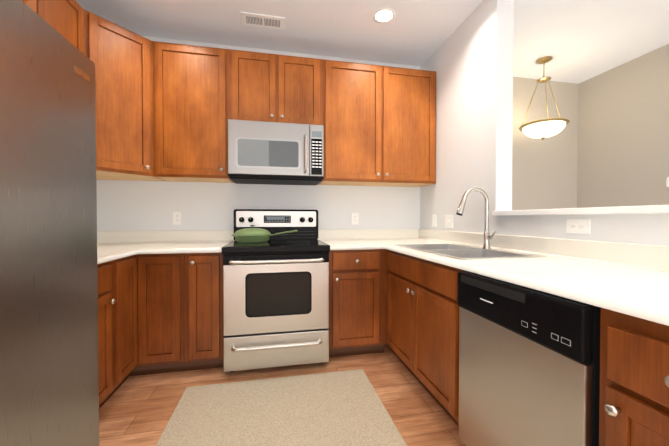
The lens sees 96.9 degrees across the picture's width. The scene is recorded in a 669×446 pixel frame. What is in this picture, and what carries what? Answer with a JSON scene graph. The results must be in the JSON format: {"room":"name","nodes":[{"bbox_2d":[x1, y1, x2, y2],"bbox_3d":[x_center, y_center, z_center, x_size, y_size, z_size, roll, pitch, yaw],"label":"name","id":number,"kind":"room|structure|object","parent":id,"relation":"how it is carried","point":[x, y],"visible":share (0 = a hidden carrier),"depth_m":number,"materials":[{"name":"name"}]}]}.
{"room":"kitchen","nodes":[
{"label":"kitchen","id":0,"kind":"room"},
{"bbox_2d":[99,344,464,445],"bbox_3d":[0.999,1.148,-0.017,5.630,0.060,6.580,0,1,-11],"label":"floor","id":1,"kind":"structure","parent":0,"point":[137,410],"depth_m":1.84,"materials":[{"name":"brown wood"}]},
{"bbox_2d":[0,0,98,445],"bbox_3d":[-1.238,0.233,0.689,0.867,1.750,0.960,0,1,-11],"label":"refrigerator","id":2,"kind":"object","parent":1,"relation":"on","point":[49,377],"visible":1,"depth_m":0.95,"materials":[{"name":"grey metal"}]},
{"bbox_2d":[97,261,114,404],"bbox_3d":[-1.523,0.661,1.418,0.649,0.875,0.530,0,1,-11],"label":"base cabinet","id":3,"kind":"object","parent":1,"relation":"on","point":[105,302],"visible":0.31,"depth_m":1.65,"materials":[{"name":"brown wood"}]},
{"bbox_2d":[99,253,187,408],"bbox_3d":[-1.536,0.651,2.152,0.911,0.875,0.911,0,1,-11],"label":"base cabinet","id":4,"kind":"object","parent":1,"relation":"on","point":[147,291],"visible":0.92,"depth_m":2.04,"materials":[{"name":"brown wood"}]},
{"bbox_2d":[97,231,144,263],"bbox_3d":[-1.607,0.147,1.860,0.660,0.138,1.443,0,1,-11],"label":"countertop","id":5,"kind":"structure","parent":4,"relation":"on","point":[111,245],"depth_m":2.36,"materials":[{"name":"white laminate"}]},
{"bbox_2d":[141,230,234,253],"bbox_3d":[-1.112,0.140,2.373,0.515,0.138,0.633,0,1,-11],"label":"countertop","id":6,"kind":"structure","parent":4,"relation":"on","point":[196,241],"depth_m":2.57,"materials":[{"name":"white laminate"}]},
{"bbox_2d":[185,253,223,370],"bbox_3d":[-0.986,0.647,2.396,0.263,0.875,0.649,0,1,-11],"label":"base cabinet","id":7,"kind":"object","parent":1,"relation":"on","point":[203,310],"visible":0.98,"depth_m":2.12,"materials":[{"name":"brown wood"}]},
{"bbox_2d":[221,209,329,371],"bbox_3d":[-0.469,0.482,2.437,0.766,1.205,0.733,0,1,-11],"label":"range","id":8,"kind":"object","parent":1,"relation":"on","point":[275,300],"visible":0.98,"depth_m":2.15,"materials":[{"name":"silver metal"}]},
{"bbox_2d":[231,225,296,242],"bbox_3d":[-0.594,0.088,2.530,0.548,0.142,0.312,0,1,-11],"label":"pan","id":9,"kind":"object","parent":8,"relation":"on","point":[252,235],"visible":1,"depth_m":2.40,"materials":[{"name":"green metal"}]},
{"bbox_2d":[156,369,406,445],"bbox_3d":[-0.206,1.097,1.181,1.210,0.008,1.825,0,1,-11],"label":"rug","id":10,"kind":"object","parent":1,"relation":"on","point":[343,408],"visible":1,"depth_m":1.68,"materials":[{"name":"beige carpet"}]},
{"bbox_2d":[329,249,387,357],"bbox_3d":[0.136,0.644,2.622,0.489,0.875,0.649,0,1,-11],"label":"base cabinet","id":11,"kind":"object","parent":1,"relation":"on","point":[357,302],"visible":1,"depth_m":2.34,"materials":[{"name":"brown wood"}]},
{"bbox_2d":[317,229,380,249],"bbox_3d":[0.103,0.137,2.617,0.427,0.138,0.633,0,1,-11],"label":"countertop","id":12,"kind":"structure","parent":11,"relation":"on","point":[338,239],"depth_m":2.88,"materials":[{"name":"white laminate"}]},
{"bbox_2d":[386,250,464,425],"bbox_3d":[0.811,0.653,1.960,0.613,0.876,0.933,0,1,-11],"label":"base cabinet","id":13,"kind":"object","parent":1,"relation":"on","point":[422,344],"visible":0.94,"depth_m":1.70,"materials":[{"name":"brown wood"}]},
{"bbox_2d":[381,229,668,325],"bbox_3d":[0.925,0.155,1.279,0.656,0.138,3.578,0,1,-11],"label":"countertop","id":14,"kind":"structure","parent":13,"relation":"on","point":[630,279],"depth_m":1.22,"materials":[{"name":"white laminate"}]},
{"bbox_2d":[396,243,546,259],"bbox_3d":[0.797,0.267,1.940,0.520,0.190,0.840,0,1,-11],"label":"sink","id":15,"kind":"object","parent":14,"relation":"in","point":[459,251],"visible":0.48,"depth_m":1.93,"materials":[{"name":"silver metal"}]},
{"bbox_2d":[456,187,496,248],"bbox_3d":[0.928,-0.033,1.921,0.251,0.408,0.134,0,1,-11],"label":"faucet","id":16,"kind":"object","parent":14,"relation":"on","point":[487,236],"visible":1,"depth_m":1.96,"materials":[{"name":"silver metal"}]},
{"bbox_2d":[457,271,600,445],"bbox_3d":[0.944,0.667,1.194,0.614,0.868,0.600,0,1,-11],"label":"dishwasher","id":17,"kind":"object","parent":1,"relation":"on","point":[529,366],"visible":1,"depth_m":1.04,"materials":[{"name":"silver metal"}]},
{"bbox_2d":[599,308,668,445],"bbox_3d":[1.046,0.671,0.712,0.644,0.875,0.360,0,1,-11],"label":"base cabinet","id":18,"kind":"object","parent":1,"relation":"on","point":[634,385],"visible":1,"depth_m":0.74,"materials":[{"name":"brown wood"}]},
{"bbox_2d":[97,36,577,230],"bbox_3d":[0.379,-0.274,3.052,5.270,2.700,0.120,0,1,-11],"label":"wall","id":19,"kind":"structure","parent":0,"point":[544,173],"depth_m":2.94,"materials":[{"name":"white paint"}]},
{"bbox_2d":[83,9,164,180],"bbox_3d":[-1.714,-0.887,2.250,0.610,1.052,0.608,0,1,-11],"label":"upper cabinet","id":20,"kind":"object","parent":19,"relation":"attached to","point":[120,57],"visible":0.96,"depth_m":2.13,"materials":[{"name":"brown wood"}]},
{"bbox_2d":[173,212,181,224],"bbox_3d":[-1.397,-0.043,2.631,0.072,0.115,0.008,0,1,-11],"label":"electrical outlet","id":21,"kind":"object","parent":19,"relation":"attached to","point":[177,218],"visible":1,"depth_m":2.63,"materials":[{"name":"white plastic"}]},
{"bbox_2d":[152,41,233,182],"bbox_3d":[-1.164,-0.891,2.489,0.565,1.052,0.356,0,1,-11],"label":"upper cabinet","id":22,"kind":"object","parent":19,"relation":"attached to","point":[190,108],"visible":1,"depth_m":2.35,"materials":[{"name":"brown wood"}]},
{"bbox_2d":[229,49,321,124],"bbox_3d":[-0.509,-1.120,2.617,0.768,0.596,0.356,0,1,-11],"label":"upper cabinet","id":23,"kind":"object","parent":19,"relation":"attached to","point":[266,87],"visible":0.9,"depth_m":2.47,"materials":[{"name":"brown wood"}]},
{"bbox_2d":[228,119,323,184],"bbox_3d":[-0.500,-0.589,2.579,0.764,0.463,0.449,0,1,-11],"label":"microwave","id":24,"kind":"object","parent":23,"relation":"attached to","point":[271,153],"visible":1,"depth_m":2.41,"materials":[{"name":"silver metal"}]},
{"bbox_2d":[352,213,358,223],"bbox_3d":[0.206,-0.043,2.953,0.072,0.115,0.008,0,1,-11],"label":"electrical outlet","id":25,"kind":"object","parent":19,"relation":"attached to","point":[355,218],"visible":1,"depth_m":2.95,"materials":[{"name":"white plastic"}]},
{"bbox_2d":[318,59,435,186],"bbox_3d":[0.399,-0.895,2.803,1.082,1.052,0.356,0,1,-11],"label":"upper cabinet","id":26,"kind":"object","parent":19,"relation":"attached to","point":[379,123],"visible":1,"depth_m":2.66,"materials":[{"name":"brown wood"}]},
{"bbox_2d":[75,0,668,83],"bbox_3d":[0.999,-1.612,-0.055,5.630,0.060,6.580,0,1,-11],"label":"ceiling","id":27,"kind":"structure","parent":0,"point":[578,41],"depth_m":2.45,"materials":[{"name":"white paint"}]},
{"bbox_2d":[240,12,284,29],"bbox_3d":[-0.568,-1.609,2.364,0.340,0.009,0.150,0,1,-11],"label":"ceiling vent","id":28,"kind":"object","parent":27,"relation":"in","point":[261,20],"visible":1,"depth_m":2.35,"materials":[{"name":"white plastic"}]},
{"bbox_2d":[372,8,395,23],"bbox_3d":[0.386,-1.612,2.311,0.180,0.004,0.180,0,1,-11],"label":"recessed light","id":29,"kind":"object","parent":27,"relation":"in","point":[383,16],"visible":1,"depth_m":2.30,"materials":[{"name":"white glass"}]},
{"bbox_2d":[519,56,569,139],"bbox_3d":[2.084,-1.225,2.953,0.414,0.794,0.414,0,1,-11],"label":"pendant light","id":30,"kind":"object","parent":27,"relation":"hanging from","point":[542,129],"visible":1,"depth_m":2.88,"materials":[{"name":"white glass"}]},
{"bbox_2d":[420,0,668,245],"bbox_3d":[1.312,-0.251,1.352,0.130,2.700,3.580,0,1,-11],"label":"wall","id":31,"kind":"structure","parent":0,"point":[469,61],"depth_m":2.15,"materials":[{"name":"white paint"}]},
{"bbox_2d":[432,215,436,226],"bbox_3d":[0.943,-0.021,2.812,0.016,0.115,0.072,0,1,-11],"label":"light switch","id":32,"kind":"object","parent":31,"relation":"attached to","point":[434,220],"visible":1,"depth_m":2.80,"materials":[{"name":"white plastic"}]},
{"bbox_2d":[445,215,452,227],"bbox_3d":[0.990,-0.013,2.576,0.016,0.115,0.118,0,1,-11],"label":"light switch","id":33,"kind":"object","parent":31,"relation":"attached to","point":[448,221],"visible":1,"depth_m":2.57,"materials":[{"name":"white plastic"}]},
{"bbox_2d":[566,219,589,233],"bbox_3d":[1.215,0.018,1.479,0.008,0.072,0.115,0,1,-11],"label":"outlet","id":34,"kind":"object","parent":31,"relation":"attached to","point":[577,226],"visible":1,"depth_m":1.47,"materials":[{"name":"white plastic"}]},
{"bbox_2d":[492,205,668,215],"bbox_3d":[1.420,-0.049,0.816,0.186,0.032,2.520,0,1,-11],"label":"ledge","id":35,"kind":"object","parent":31,"relation":"on","point":[645,209],"depth_m":1.39,"materials":[{"name":"white"}]},
{"bbox_2d":[577,44,668,207],"bbox_3d":[3.523,-0.239,0.470,0.120,2.700,6.180,0,1,-11],"label":"wall","id":36,"kind":"structure","parent":0,"point":[623,134],"depth_m":3.00,"materials":[{"name":"beige paint"}]},
{"bbox_3d":[-1.514,-0.224,-0.602,0.120,2.700,6.300,0,1,-11],"label":"wall","id":37,"kind":"structure","parent":0,"visible":0},
{"bbox_2d":[22,0,36,12],"bbox_3d":[-1.374,-1.065,0.656,0.651,0.652,0.974,0,1,-11],"label":"upper cabinet","id":38,"kind":"object","parent":37,"relation":"attached to","point":[31,4],"depth_m":1.15,"materials":[{"name":"brown wood"}]},
{"bbox_2d":[36,0,83,53],"bbox_3d":[-1.696,-0.877,1.517,0.356,1.052,0.834,0,1,-11],"label":"upper cabinet","id":39,"kind":"object","parent":37,"relation":"attached to","point":[64,18],"visible":0.02,"depth_m":1.78,"materials":[{"name":"brown wood"}]}
]}

